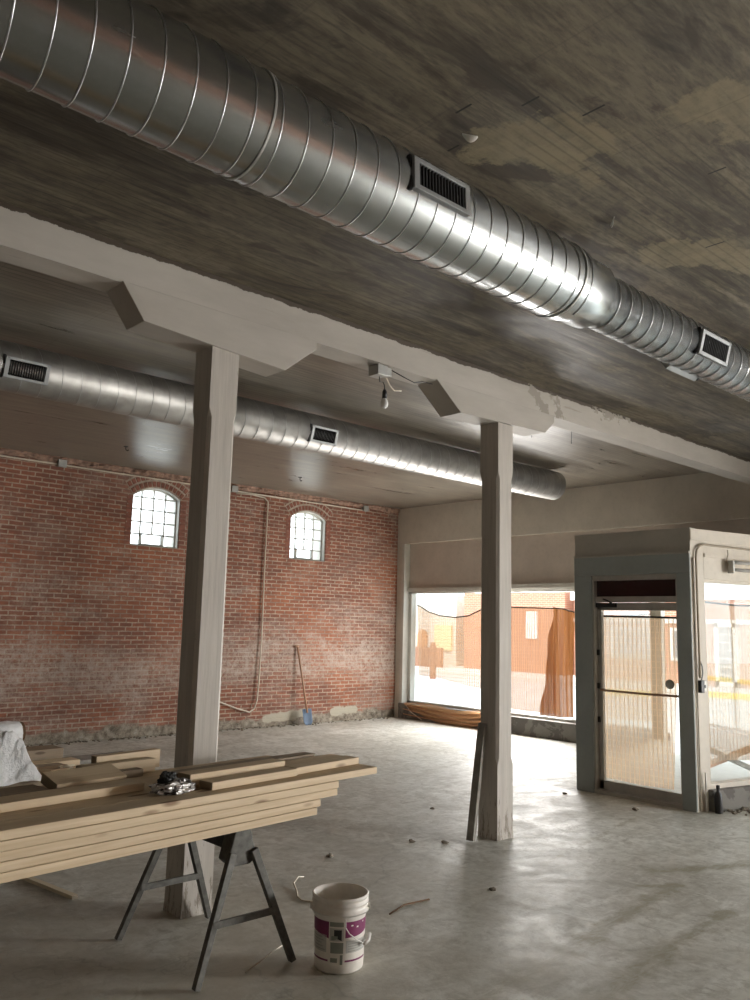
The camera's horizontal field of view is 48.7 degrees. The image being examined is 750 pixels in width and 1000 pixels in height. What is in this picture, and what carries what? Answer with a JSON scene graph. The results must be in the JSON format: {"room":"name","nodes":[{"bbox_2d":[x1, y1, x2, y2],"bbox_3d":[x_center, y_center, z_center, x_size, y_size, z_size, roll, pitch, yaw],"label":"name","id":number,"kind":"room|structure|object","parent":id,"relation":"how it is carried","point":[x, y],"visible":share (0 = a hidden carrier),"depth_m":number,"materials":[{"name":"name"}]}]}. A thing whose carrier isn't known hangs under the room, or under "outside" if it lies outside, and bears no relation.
{"room":"empty storefront under renovation","nodes":[
{"label":"empty storefront under renovation","id":0,"kind":"room"},
{"bbox_2d":[0,455,397,745],"bbox_3d":[-5.851,1.158,10.209,17.300,3.928,0.360,9,-11,-42],"label":"wall","id":1,"kind":"structure","parent":0,"point":[91,620],"depth_m":12.25,"materials":[{"name":"brick"}]},
{"bbox_2d":[130,488,179,548],"bbox_3d":[-3.416,0.278,12.600,0.785,0.890,0.350,9,-11,-42],"label":"window","id":2,"kind":"structure","parent":1,"relation":"in","point":[173,512],"depth_m":12.70,"materials":[{"name":"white glass"}]},
{"bbox_2d":[124,476,189,548],"bbox_3d":[-3.280,0.144,12.474,1.070,1.105,0.022,9,-11,-42],"label":"trim","id":3,"kind":"structure","parent":1,"relation":"attached to","point":[135,484],"depth_m":12.49,"materials":[{"name":"brick"}]},
{"bbox_2d":[0,455,368,511],"bbox_3d":[-3.430,-0.361,12.350,8.960,0.100,0.068,9,-11,-42],"label":"conduit","id":4,"kind":"object","parent":1,"relation":"attached to","point":[60,463],"visible":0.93,"depth_m":12.41,"materials":[{"name":"grey metal"}]},
{"bbox_2d":[0,448,399,513],"bbox_3d":[-3.197,-0.357,12.557,9.980,0.110,0.076,9,-11,-42],"label":"trim","id":5,"kind":"structure","parent":1,"relation":"attached to","point":[3,451],"depth_m":12.57,"materials":[{"name":"grey wood"}]},
{"bbox_2d":[220,492,268,712],"bbox_3d":[-2.174,1.616,13.261,0.996,3.515,0.045,9,-11,-42],"label":"cable","id":6,"kind":"object","parent":1,"relation":"attached to","point":[237,492],"visible":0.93,"depth_m":13.53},
{"bbox_2d":[289,511,325,561],"bbox_3d":[-1.288,0.636,14.530,0.775,0.855,0.350,9,-11,-42],"label":"window","id":7,"kind":"structure","parent":1,"relation":"in","point":[317,551],"depth_m":14.65,"materials":[{"name":"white glass"}]},
{"bbox_2d":[285,499,331,560],"bbox_3d":[-1.152,0.501,14.404,1.055,1.070,0.022,9,-11,-42],"label":"trim","id":8,"kind":"structure","parent":1,"relation":"attached to","point":[293,507],"depth_m":14.42,"materials":[{"name":"brick"}]},
{"bbox_2d":[0,0,749,508],"bbox_3d":[1.138,-1.914,2.941,17.750,0.350,21.000,9,-11,-42],"label":"ceiling","id":9,"kind":"structure","parent":0,"point":[584,115],"depth_m":4.43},
{"bbox_2d":[0,339,565,499],"bbox_3d":[-3.164,-1.116,6.377,15.404,0.432,0.428,9,-11,-42],"label":"spiral duct","id":10,"kind":"object","parent":9,"relation":"hanging from","point":[35,372],"visible":0.83,"depth_m":7.98,"materials":[{"name":"metal"}]},
{"bbox_2d":[0,354,50,385],"bbox_3d":[-2.750,-1.021,6.525,0.359,0.187,0.101,9,-11,-42],"label":"register","id":11,"kind":"object","parent":10,"relation":"attached to","point":[15,369],"depth_m":6.51,"materials":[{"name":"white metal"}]},
{"bbox_2d":[307,424,338,445],"bbox_3d":[-0.537,-0.668,8.534,0.359,0.187,0.101,9,-11,-42],"label":"register","id":12,"kind":"object","parent":10,"relation":"attached to","point":[317,434],"depth_m":8.52,"materials":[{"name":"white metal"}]},
{"bbox_2d":[0,0,749,401],"bbox_3d":[0.128,-1.393,3.849,16.806,0.466,0.448,9,-11,-42],"label":"spiral duct","id":13,"kind":"object","parent":9,"relation":"hanging from","point":[130,67],"visible":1,"depth_m":3.31,"materials":[{"name":"metal"}]},
{"bbox_2d":[408,154,470,217],"bbox_3d":[0.283,-1.403,3.731,0.379,0.169,0.064,9,-11,-42],"label":"register","id":14,"kind":"object","parent":13,"relation":"attached to","point":[429,185],"depth_m":3.70,"materials":[{"name":"silver metal"}]},
{"bbox_2d":[661,362,699,380],"bbox_3d":[2.119,-0.955,5.813,0.419,0.178,0.148,9,-11,-42],"label":"register","id":15,"kind":"object","parent":13,"relation":"attached to","point":[674,368],"depth_m":5.73,"materials":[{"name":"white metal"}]},
{"bbox_2d":[692,327,731,366],"bbox_3d":[2.275,-1.030,5.606,0.419,0.182,0.095,9,-11,-42],"label":"register","id":16,"kind":"object","parent":13,"relation":"attached to","point":[710,349],"depth_m":5.58,"materials":[{"name":"silver metal"}]},
{"bbox_2d":[0,201,749,484],"bbox_3d":[-1.185,-1.324,5.283,17.000,0.241,0.215,9,-11,-42],"label":"ceiling beam","id":17,"kind":"structure","parent":9,"relation":"attached to","point":[30,240],"depth_m":5.83,"materials":[{"name":"paint"}]},
{"bbox_2d":[369,363,391,408],"bbox_3d":[0.043,-0.859,6.320,0.160,0.319,0.110,9,-11,-42],"label":"pendant bulb","id":18,"kind":"object","parent":17,"relation":"hanging from","point":[377,371],"visible":1,"depth_m":6.30,"materials":[{"name":"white plastic"}]},
{"bbox_2d":[382,389,386,398],"bbox_3d":[0.073,-0.810,6.335,0.040,0.070,0.040,9,-11,-42],"label":"socket","id":19,"kind":"object","parent":18,"relation":"attached to","point":[384,393],"depth_m":6.32,"materials":[{"name":"black plastic"}]},
{"bbox_2d":[386,378,401,391],"bbox_3d":[0.119,-0.930,6.557,0.041,0.096,0.342,-3,-10,28],"label":"cable","id":20,"kind":"object","parent":17,"relation":"hanging from","point":[386,378],"visible":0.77,"depth_m":6.61,"materials":[{"name":"white plastic"}]},
{"bbox_2d":[392,370,431,383],"bbox_3d":[0.297,-0.950,6.513,0.433,0.068,0.027,8,-11,-38],"label":"cable","id":21,"kind":"object","parent":17,"relation":"attached to","point":[392,370],"visible":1,"depth_m":6.48,"materials":[{"name":"black plastic"}]},
{"bbox_2d":[462,133,477,142],"bbox_3d":[0.426,-1.622,3.718,0.077,0.033,0.014,3,-9,-9],"label":"flake","id":22,"kind":"object","parent":9,"relation":"hanging from","point":[470,138],"visible":1,"depth_m":3.72,"materials":[{"name":"beige paint"}]},
{"bbox_2d":[0,717,749,999],"bbox_3d":[0.962,2.206,2.260,17.550,0.250,21.000,9,-11,-42],"label":"floor","id":23,"kind":"structure","parent":0,"point":[595,897],"depth_m":5.15,"materials":[{"name":"concrete"}]},
{"bbox_2d":[0,781,39,787],"bbox_3d":[-3.852,2.665,7.475,0.300,0.140,1.600,-6,-11,39],"label":"pile timber","id":24,"kind":"object","parent":23,"relation":"on","point":[37,783],"visible":0.06,"depth_m":7.88,"materials":[{"name":"brown wood"}]},
{"bbox_2d":[39,764,75,774],"bbox_3d":[-3.052,2.627,7.971,0.200,0.120,0.280,-5,-10,35],"label":"cardboard box","id":25,"kind":"object","parent":24,"relation":"on","point":[54,767],"visible":0.34,"depth_m":7.90,"materials":[{"name":"brown cardboard"}]},
{"bbox_2d":[26,745,63,760],"bbox_3d":[-4.242,2.788,8.704,1.850,0.240,0.300,10,-12,-44],"label":"pile timber","id":26,"kind":"object","parent":23,"relation":"on","point":[45,752],"visible":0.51,"depth_m":9.14,"materials":[{"name":"brown wood"}]},
{"bbox_2d":[0,721,25,740],"bbox_3d":[-4.485,2.480,8.572,0.408,0.318,1.674,-6,-11,42],"label":"roll","id":27,"kind":"object","parent":26,"relation":"on","point":[18,727],"visible":0.5,"depth_m":9.03,"materials":[{"name":"plastic"}]},
{"bbox_2d":[35,762,61,785],"bbox_3d":[-3.895,2.736,8.027,0.300,0.160,1.850,-7,-12,44],"label":"pile timber","id":28,"kind":"object","parent":23,"relation":"on","point":[58,763],"visible":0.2,"depth_m":8.60,"materials":[{"name":"brown wood"}]},
{"bbox_2d":[0,731,41,785],"bbox_3d":[-3.919,2.253,7.451,1.302,0.544,1.950,-4,-10,34],"label":"plastic sheet","id":29,"kind":"object","parent":28,"relation":"on","point":[16,766],"visible":0.98,"depth_m":7.45,"materials":[{"name":"white plastic"}]},
{"bbox_2d":[22,877,77,899],"bbox_3d":[-2.068,2.430,5.221,0.638,0.022,0.041,-5,-11,38],"label":"stick","id":30,"kind":"object","parent":23,"relation":"on","point":[35,881],"visible":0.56,"depth_m":5.16,"materials":[{"name":"beige wood"}]},
{"bbox_2d":[32,757,79,765],"bbox_3d":[-3.810,2.843,8.660,0.200,0.140,1.450,-6,-11,42],"label":"pile timber","id":31,"kind":"object","parent":23,"relation":"on","point":[69,760],"visible":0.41,"depth_m":9.03,"materials":[{"name":"brown wood"}]},
{"bbox_2d":[63,751,122,763],"bbox_3d":[-3.426,3.084,9.877,0.350,0.040,1.100,-7,-12,43],"label":"plank","id":32,"kind":"object","parent":23,"relation":"on","point":[84,759],"visible":0.16,"depth_m":9.85,"materials":[{"name":"brown wood"}]},
{"bbox_2d":[114,829,295,991],"bbox_3d":[-0.884,1.990,4.348,0.582,0.696,0.829,9,-11,-42],"label":"sawhorse","id":33,"kind":"object","parent":23,"relation":"on","point":[237,848],"visible":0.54,"depth_m":4.17,"materials":[{"name":"metal"}]},
{"bbox_2d":[0,807,316,883],"bbox_3d":[-1.630,1.393,2.960,0.141,0.037,3.875,-6,-11,41],"label":"board","id":34,"kind":"object","parent":33,"relation":"on","point":[27,872],"visible":0.51,"depth_m":3.58,"materials":[{"name":"brown wood"}]},
{"bbox_2d":[0,799,320,872],"bbox_3d":[-1.622,1.357,2.976,0.141,0.037,3.900,-6,-11,41],"label":"board","id":35,"kind":"object","parent":34,"relation":"on","point":[14,864],"visible":0.53,"depth_m":3.59,"materials":[{"name":"brown wood"}]},
{"bbox_2d":[0,788,337,861],"bbox_3d":[-1.580,1.327,3.031,0.140,0.037,4.030,-6,-11,41],"label":"board","id":36,"kind":"object","parent":35,"relation":"on","point":[23,852],"visible":0.57,"depth_m":3.62,"materials":[{"name":"brown wood"}]},
{"bbox_2d":[0,781,338,851],"bbox_3d":[-1.574,1.289,3.036,0.141,0.037,4.035,-6,-11,41],"label":"board","id":37,"kind":"object","parent":36,"relation":"on","point":[27,841],"visible":0.55,"depth_m":3.62,"materials":[{"name":"brown wood"}]},
{"bbox_2d":[0,764,376,840],"bbox_3d":[-1.471,1.271,3.160,0.141,0.037,4.350,-6,-11,41],"label":"board","id":38,"kind":"object","parent":37,"relation":"on","point":[30,826],"visible":1,"depth_m":3.68,"materials":[{"name":"brown wood"}]},
{"bbox_2d":[199,766,296,789],"bbox_3d":[-0.630,1.406,4.196,0.100,0.037,0.570,-6,-11,40],"label":"board","id":39,"kind":"object","parent":38,"relation":"on","point":[234,780],"visible":1,"depth_m":4.14,"materials":[{"name":"brown wood"}]},
{"bbox_3d":[-1.812,1.406,3.082,0.280,0.037,3.820,-6,-11,41],"label":"board","id":40,"kind":"object","parent":33,"relation":"on","visible":0},
{"bbox_3d":[-1.834,1.364,3.062,0.280,0.037,3.750,-6,-11,41],"label":"board","id":41,"kind":"object","parent":40,"relation":"on","visible":0},
{"bbox_3d":[-1.777,1.337,3.130,0.280,0.037,3.920,-6,-11,41],"label":"board","id":42,"kind":"object","parent":41,"relation":"on","visible":0},
{"bbox_3d":[-1.796,1.295,3.114,0.280,0.037,3.860,-6,-11,41],"label":"board","id":43,"kind":"object","parent":42,"relation":"on","visible":0},
{"bbox_2d":[0,782,202,821],"bbox_3d":[-1.631,1.288,3.305,0.280,0.037,4.360,-6,-11,41],"label":"board","id":44,"kind":"object","parent":43,"relation":"on","point":[94,802],"visible":0.2,"depth_m":3.59,"materials":[{"name":"brown wood"}]},
{"bbox_2d":[0,778,144,812],"bbox_3d":[-2.076,1.173,2.870,0.140,0.037,2.900,-6,-11,40],"label":"board","id":45,"kind":"object","parent":44,"relation":"on","point":[9,803],"visible":1,"depth_m":3.65,"materials":[{"name":"brown wood"}]},
{"bbox_2d":[148,771,195,794],"bbox_3d":[-0.945,1.317,3.875,0.245,0.098,0.140,9,-11,-42],"label":"foil","id":46,"kind":"object","parent":44,"relation":"on","point":[168,783],"visible":1,"depth_m":3.85,"materials":[{"name":"metal"}]},
{"bbox_2d":[178,758,284,786],"bbox_3d":[-0.726,1.401,4.268,0.100,0.062,0.630,-6,-11,40],"label":"board","id":47,"kind":"object","parent":44,"relation":"on","point":[196,775],"visible":0.51,"depth_m":4.21,"materials":[{"name":"brown wood"}]},
{"bbox_2d":[168,752,314,777],"bbox_3d":[-0.697,1.447,4.510,0.090,0.045,0.979,-6,-11,40],"label":"board","id":48,"kind":"object","parent":44,"relation":"on","point":[292,756],"visible":0.27,"depth_m":4.64,"materials":[{"name":"brown wood"}]},
{"bbox_2d":[285,754,340,764],"bbox_3d":[-0.374,1.487,4.702,0.100,0.037,0.460,-6,-11,40],"label":"board","id":49,"kind":"object","parent":44,"relation":"on","point":[307,759],"visible":0.36,"depth_m":4.70,"materials":[{"name":"brown wood"}]},
{"bbox_2d":[285,755,358,774],"bbox_3d":[-0.294,1.479,4.633,0.100,0.037,0.518,-5,-11,39],"label":"board","id":50,"kind":"object","parent":44,"relation":"on","point":[335,762],"visible":0.86,"depth_m":4.60,"materials":[{"name":"brown wood"}]},
{"bbox_2d":[107,281,316,918],"bbox_3d":[-1.062,0.615,5.145,1.448,3.645,0.228,9,-11,-42],"label":"timber post","id":51,"kind":"object","parent":23,"relation":"on","point":[223,343],"visible":0.87,"depth_m":5.11,"materials":[{"name":"paint"}]},
{"bbox_2d":[245,945,282,972],"bbox_3d":[-0.555,2.309,4.175,0.012,0.033,0.318,-3,-10,28],"label":"loose wire","id":52,"kind":"object","parent":23,"relation":"on","point":[263,958],"visible":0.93,"depth_m":4.16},
{"bbox_2d":[293,876,310,901],"bbox_3d":[-0.456,2.482,5.289,0.144,0.024,0.555,4,-9,-18],"label":"loose wire","id":53,"kind":"object","parent":23,"relation":"on","point":[295,880],"visible":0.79,"depth_m":5.26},
{"bbox_2d":[294,645,312,724],"bbox_3d":[-1.196,3.091,13.864,0.358,1.300,0.144,3,-9,-10],"label":"shovel","id":54,"kind":"object","parent":23,"relation":"on","point":[307,713],"visible":1,"depth_m":13.84,"materials":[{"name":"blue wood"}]},
{"bbox_2d":[310,882,370,974],"bbox_3d":[-0.176,2.159,4.184,0.292,0.352,0.297,9,-11,-42],"label":"bucket","id":55,"kind":"object","parent":23,"relation":"on","point":[340,909],"visible":1,"depth_m":4.08,"materials":[{"name":"white plastic"}]},
{"bbox_2d":[27,717,749,815],"bbox_3d":[0.052,3.144,9.684,7.773,0.032,8.089,9,-11,-42],"label":"crumbs","id":56,"kind":"object","parent":23,"relation":"on","point":[136,737],"visible":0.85,"depth_m":11.68,"materials":[{"name":"grey concrete"}]},
{"bbox_2d":[389,898,429,914],"bbox_3d":[0.197,2.470,5.052,0.050,0.011,0.384,-6,-11,41],"label":"loose wire","id":57,"kind":"object","parent":23,"relation":"on","point":[393,911],"visible":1,"depth_m":5.07,"materials":[{"name":"brown"}]},
{"bbox_2d":[466,723,486,840],"bbox_3d":[0.826,2.279,6.727,0.065,0.904,0.201,-6,-11,40],"label":"plank","id":58,"kind":"object","parent":23,"relation":"on","point":[482,727],"visible":1,"depth_m":6.71,"materials":[{"name":"brown wood"}]},
{"bbox_2d":[418,379,553,840],"bbox_3d":[0.960,0.938,6.981,1.588,3.645,0.228,9,-11,-42],"label":"timber post","id":59,"kind":"object","parent":23,"relation":"on","point":[498,419],"visible":0.98,"depth_m":6.95,"materials":[{"name":"paint"}]},
{"bbox_2d":[705,773,707,811],"bbox_3d":[3.163,2.793,7.915,0.018,0.360,0.020,-3,-9,25],"label":"pipe","id":60,"kind":"object","parent":23,"relation":"on","point":[705,773],"visible":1,"depth_m":7.91,"materials":[{"name":"grey metal"}]},
{"bbox_2d":[714,785,722,813],"bbox_3d":[3.262,2.842,7.876,0.074,0.256,0.074,9,-11,-42],"label":"bottle","id":61,"kind":"object","parent":23,"relation":"on","point":[718,800],"visible":1,"depth_m":7.85,"materials":[{"name":"black glass"}]},
{"bbox_3d":[-2.528,1.728,2.855,0.582,0.696,0.829,9,-11,-42],"label":"sawhorse","id":62,"kind":"object","parent":23,"relation":"on","visible":0},
{"bbox_3d":[-2.067,1.421,3.224,0.280,0.037,3.700,-6,-11,41],"label":"board","id":63,"kind":"object","parent":62,"relation":"on","visible":0},
{"bbox_3d":[-2.039,1.388,3.260,0.280,0.037,3.780,-6,-11,41],"label":"board","id":64,"kind":"object","parent":63,"relation":"on","visible":0},
{"bbox_3d":[-2.068,1.345,3.232,0.280,0.037,3.690,-6,-11,41],"label":"board","id":65,"kind":"object","parent":64,"relation":"on","visible":0},
{"bbox_3d":[-2.024,1.315,3.286,0.280,0.037,3.820,-6,-11,41],"label":"board","id":66,"kind":"object","parent":65,"relation":"on","visible":0},
{"bbox_2d":[41,755,270,787],"bbox_3d":[-1.915,1.298,3.414,0.280,0.037,4.150,-6,-11,41],"label":"board","id":67,"kind":"object","parent":66,"relation":"on","point":[149,777],"visible":0.2,"depth_m":4.45,"materials":[{"name":"brown wood"}]},
{"bbox_2d":[0,784,49,796],"bbox_3d":[-1.686,1.291,3.588,0.160,0.034,0.510,-6,-11,40],"label":"wood offcut","id":68,"kind":"object","parent":67,"relation":"on","point":[14,790],"visible":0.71,"depth_m":3.70,"materials":[{"name":"brown wood"}]},
{"bbox_2d":[40,764,126,788],"bbox_3d":[-1.380,1.325,3.939,0.156,0.083,0.360,-6,-11,41],"label":"wood offcut","id":69,"kind":"object","parent":67,"relation":"on","point":[108,772],"visible":0.74,"depth_m":3.90,"materials":[{"name":"brown wood"}]},
{"bbox_2d":[76,757,155,772],"bbox_3d":[-1.333,1.385,4.278,0.075,0.068,0.420,-6,-11,41],"label":"wood offcut","id":70,"kind":"object","parent":67,"relation":"on","point":[147,764],"visible":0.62,"depth_m":4.32,"materials":[{"name":"brown wood"}]},
{"bbox_2d":[91,748,159,766],"bbox_3d":[-1.324,1.392,4.414,0.050,0.095,0.400,-5,-11,38],"label":"wood offcut","id":71,"kind":"object","parent":67,"relation":"on","point":[152,752],"visible":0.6,"depth_m":4.41,"materials":[{"name":"brown wood"}]},
{"bbox_2d":[119,767,142,777],"bbox_3d":[-1.348,1.380,4.143,0.060,0.037,0.400,-6,-11,41],"label":"wood offcut","id":72,"kind":"object","parent":67,"relation":"on","point":[130,772],"visible":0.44,"depth_m":4.24,"materials":[{"name":"beige wood"}]},
{"bbox_2d":[394,472,749,716],"bbox_3d":[7.526,1.195,8.233,0.360,3.928,20.641,9,-11,-42],"label":"wall","id":73,"kind":"structure","parent":0,"point":[699,497],"depth_m":12.75,"materials":[{"name":"paint"}]},
{"bbox_2d":[399,544,409,702],"bbox_3d":[0.621,2.299,15.584,0.320,2.930,0.070,9,-11,-42],"label":"trim","id":74,"kind":"structure","parent":73,"relation":"attached to","point":[405,581],"depth_m":15.49,"materials":[{"name":"white paint"}]},
{"bbox_2d":[417,605,480,688],"bbox_3d":[1.501,2.657,14.790,0.082,1.570,2.146,9,-11,-41],"label":"netting","id":75,"kind":"object","parent":73,"relation":"attached to","point":[420,609],"visible":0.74,"depth_m":14.96,"materials":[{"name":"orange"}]},
{"bbox_2d":[398,702,575,742],"bbox_3d":[2.309,3.674,13.505,0.410,0.320,5.140,9,-11,-42],"label":"trim","id":76,"kind":"structure","parent":73,"relation":"attached to","point":[525,726],"depth_m":13.20,"materials":[{"name":"grey concrete"}]},
{"bbox_2d":[403,702,480,727],"bbox_3d":[1.344,3.728,14.232,0.126,0.330,2.400,9,-11,-42],"label":"netting","id":77,"kind":"object","parent":76,"relation":"on","point":[407,705],"visible":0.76,"depth_m":14.35,"materials":[{"name":"brown"}]},
{"bbox_2d":[408,583,573,591],"bbox_3d":[2.392,1.460,13.833,0.250,0.100,5.100,9,-11,-42],"label":"trim","id":78,"kind":"structure","parent":73,"relation":"attached to","point":[543,586],"depth_m":13.66,"materials":[{"name":"white paint"}]},
{"bbox_2d":[407,589,575,722],"bbox_3d":[2.378,2.506,13.665,0.120,2.040,5.065,9,-11,-42],"label":"window","id":79,"kind":"structure","parent":73,"relation":"in","point":[412,595],"depth_m":15.32,"materials":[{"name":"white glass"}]},
{"bbox_2d":[511,607,553,711],"bbox_3d":[2.603,2.628,13.731,0.072,1.711,1.003,9,-11,-42],"label":"curtain","id":80,"kind":"object","parent":73,"relation":"attached to","point":[530,626],"visible":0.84,"depth_m":13.77,"materials":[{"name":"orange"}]},
{"bbox_2d":[540,607,574,717],"bbox_3d":[2.912,2.586,13.263,0.114,1.731,0.668,9,-11,-42],"label":"curtain","id":81,"kind":"object","parent":73,"relation":"attached to","point":[557,697],"visible":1,"depth_m":13.22,"materials":[{"name":"brown fabric"}]},
{"bbox_2d":[410,519,749,587],"bbox_3d":[7.632,0.335,8.343,0.260,0.845,20.500,9,-11,-42],"label":"trim","id":82,"kind":"structure","parent":73,"relation":"attached to","point":[542,558],"depth_m":13.81,"materials":[{"name":"beige paint"}]},
{"bbox_2d":[625,613,650,615],"bbox_3d":[3.679,2.517,12.565,0.082,1.640,1.421,9,-11,-42],"label":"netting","id":83,"kind":"object","parent":73,"relation":"attached to","point":[647,614],"visible":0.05,"depth_m":12.42,"materials":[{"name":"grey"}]},
{"bbox_2d":[606,602,664,780],"bbox_3d":[3.156,1.986,10.374,0.190,2.720,3.100,-4,-10,33],"label":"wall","id":84,"kind":"structure","parent":0,"point":[653,613],"depth_m":11.57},
{"bbox_2d":[613,753,749,792],"bbox_3d":[3.919,3.278,9.527,3.248,0.112,2.800,9,-11,-42],"label":"entry slab","id":85,"kind":"object","parent":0,"point":[727,770],"visible":0.1,"depth_m":10.01,"materials":[{"name":"grey concrete"}]},
{"bbox_2d":[710,760,727,767],"bbox_3d":[3.660,2.707,8.683,1.263,0.288,0.030,7,-10,-31],"label":"plank","id":86,"kind":"object","parent":85,"relation":"on","point":[722,761],"visible":0.08,"depth_m":8.60,"materials":[{"name":"brown wood"}]},
{"bbox_2d":[727,760,749,770],"bbox_3d":[3.582,2.631,8.524,1.166,0.446,0.030,6,-10,-30],"label":"plank","id":87,"kind":"object","parent":85,"relation":"on","point":[737,762],"visible":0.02,"depth_m":8.63,"materials":[{"name":"wood"}]},
{"bbox_2d":[689,528,749,811],"bbox_3d":[4.477,1.778,8.882,3.200,2.715,0.156,6,-10,-28],"label":"wall","id":88,"kind":"structure","parent":0,"point":[711,561],"depth_m":8.26,"materials":[{"name":"white paint"}]},
{"bbox_2d":[574,527,694,558],"bbox_3d":[2.716,0.468,8.778,0.160,0.261,1.340,9,-11,-42],"label":"trim","id":89,"kind":"structure","parent":88,"relation":"attached to","point":[673,540],"depth_m":8.70,"materials":[{"name":"grey paint"}]},
{"bbox_2d":[574,553,697,811],"bbox_3d":[2.686,1.813,8.581,0.152,2.470,1.340,9,-11,-42],"label":"trim","id":90,"kind":"structure","parent":88,"relation":"attached to","point":[584,568],"depth_m":8.71,"materials":[{"name":"paint"}]},
{"bbox_2d":[592,573,682,809],"bbox_3d":[2.711,1.910,8.545,0.140,2.270,0.981,9,-11,-42],"label":"door","id":91,"kind":"structure","parent":88,"relation":"in","point":[609,592],"depth_m":8.70,"materials":[{"name":"metal"}]},
{"bbox_2d":[604,615,677,789],"bbox_3d":[2.752,2.065,8.597,0.036,1.720,0.901,9,-11,-42],"label":"door glass","id":92,"kind":"object","parent":91,"relation":"attached to","point":[640,652],"visible":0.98,"depth_m":8.59,"materials":[{"name":"grey"}]},
{"bbox_2d":[698,663,706,692],"bbox_3d":[3.199,1.721,8.088,0.110,0.312,0.045,6,-10,-28],"label":"wall outlet","id":93,"kind":"object","parent":88,"relation":"attached to","point":[702,688],"visible":1,"depth_m":8.05,"materials":[{"name":"black plastic"}]},
{"bbox_2d":[692,543,749,809],"bbox_3d":[4.394,1.816,8.733,2.879,2.552,0.027,6,-10,-28],"label":"conduit","id":94,"kind":"object","parent":88,"relation":"attached to","point":[703,544],"visible":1,"depth_m":8.13,"materials":[{"name":"grey metal"}]},
{"bbox_2d":[704,579,749,788],"bbox_3d":[4.470,1.924,8.856,2.810,2.020,0.120,6,-10,-28],"label":"window","id":95,"kind":"structure","parent":88,"relation":"in","point":[738,781],"depth_m":8.23,"materials":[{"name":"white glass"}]},
{"bbox_2d":[705,601,749,764],"bbox_3d":[4.377,1.940,8.951,2.681,1.710,0.054,6,-10,-28],"label":"curtain","id":96,"kind":"object","parent":88,"relation":"attached to","point":[727,625],"visible":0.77,"depth_m":8.57,"materials":[{"name":"grey fabric"}]},
{"bbox_2d":[708,785,749,811],"bbox_3d":[4.551,3.029,8.659,3.050,0.220,0.080,6,-10,-28],"label":"trim","id":97,"kind":"structure","parent":88,"relation":"attached to","point":[737,797],"depth_m":8.04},
{"bbox_2d":[726,550,749,573],"bbox_3d":[4.137,0.679,8.704,1.266,0.241,0.086,6,-10,-28],"label":"strip light","id":98,"kind":"object","parent":88,"relation":"attached to","point":[733,566],"visible":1,"depth_m":8.44,"materials":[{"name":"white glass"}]},
{"label":"outside","id":99,"kind":"structure","parent":0,"visible":0},
{"bbox_2d":[415,665,677,688],"bbox_3d":[20.673,8.171,38.709,36.000,0.240,90.000,9,-11,-42],"label":"sidewalk","id":100,"kind":"structure","parent":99,"point":[421,667],"depth_m":33.70,"materials":[{"name":"beige concrete"}]},
{"bbox_2d":[415,646,442,667],"bbox_3d":[0.944,6.849,36.665,0.150,0.810,5.500,9,-11,-42],"label":"wall","id":101,"kind":"structure","parent":100,"relation":"on","point":[416,648],"depth_m":35.29,"materials":[{"name":"orange brick"}]},
{"bbox_2d":[415,596,463,665],"bbox_3d":[3.057,6.499,41.478,6.600,3.100,8.400,9,-11,-42],"label":"building","id":102,"kind":"structure","parent":100,"relation":"on","point":[453,606],"depth_m":36.85,"materials":[{"name":"beige brick"}]},
{"bbox_2d":[464,592,574,674],"bbox_3d":[8.074,5.721,35.751,7.050,3.200,5.100,9,-11,-42],"label":"brick building","id":103,"kind":"structure","parent":100,"relation":"on","point":[472,601],"depth_m":33.52,"materials":[{"name":"paint"}]},
{"bbox_2d":[570,583,749,682],"bbox_3d":[13.199,4.085,29.684,6.200,4.900,10.400,9,-11,-42],"label":"brick building","id":104,"kind":"structure","parent":100,"relation":"on","point":[721,593],"depth_m":27.33,"materials":[{"name":"paint"}]},
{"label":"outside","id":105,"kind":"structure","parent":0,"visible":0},
{"bbox_2d":[417,700,749,762],"bbox_3d":[-0.741,4.759,19.265,3.250,0.220,90.000,9,-11,-42],"label":"sidewalk","id":106,"kind":"structure","parent":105,"point":[677,748],"depth_m":14.26,"materials":[{"name":"grey concrete"}]},
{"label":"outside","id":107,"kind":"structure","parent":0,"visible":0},
{"bbox_2d":[414,672,679,730],"bbox_3d":[3.797,5.549,23.378,9.100,0.190,90.000,9,-11,-42],"label":"street","id":108,"kind":"structure","parent":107,"point":[439,690],"depth_m":23.25,"materials":[{"name":"grey asphalt"}]},
{"bbox_2d":[430,643,435,678],"bbox_3d":[2.026,5.602,28.989,0.220,1.270,0.214,9,-11,-42],"label":"bollard","id":109,"kind":"object","parent":108,"relation":"on","point":[431,649],"visible":0.56,"depth_m":28.90,"materials":[{"name":"orange"}]},
{"bbox_2d":[415,668,678,694],"bbox_3d":[-6.900,7.962,41.850,0.400,0.330,48.100,9,-11,-42],"label":"kerb","id":110,"kind":"object","parent":108,"relation":"on","point":[416,669],"depth_m":30.95,"materials":[{"name":"grey concrete"}]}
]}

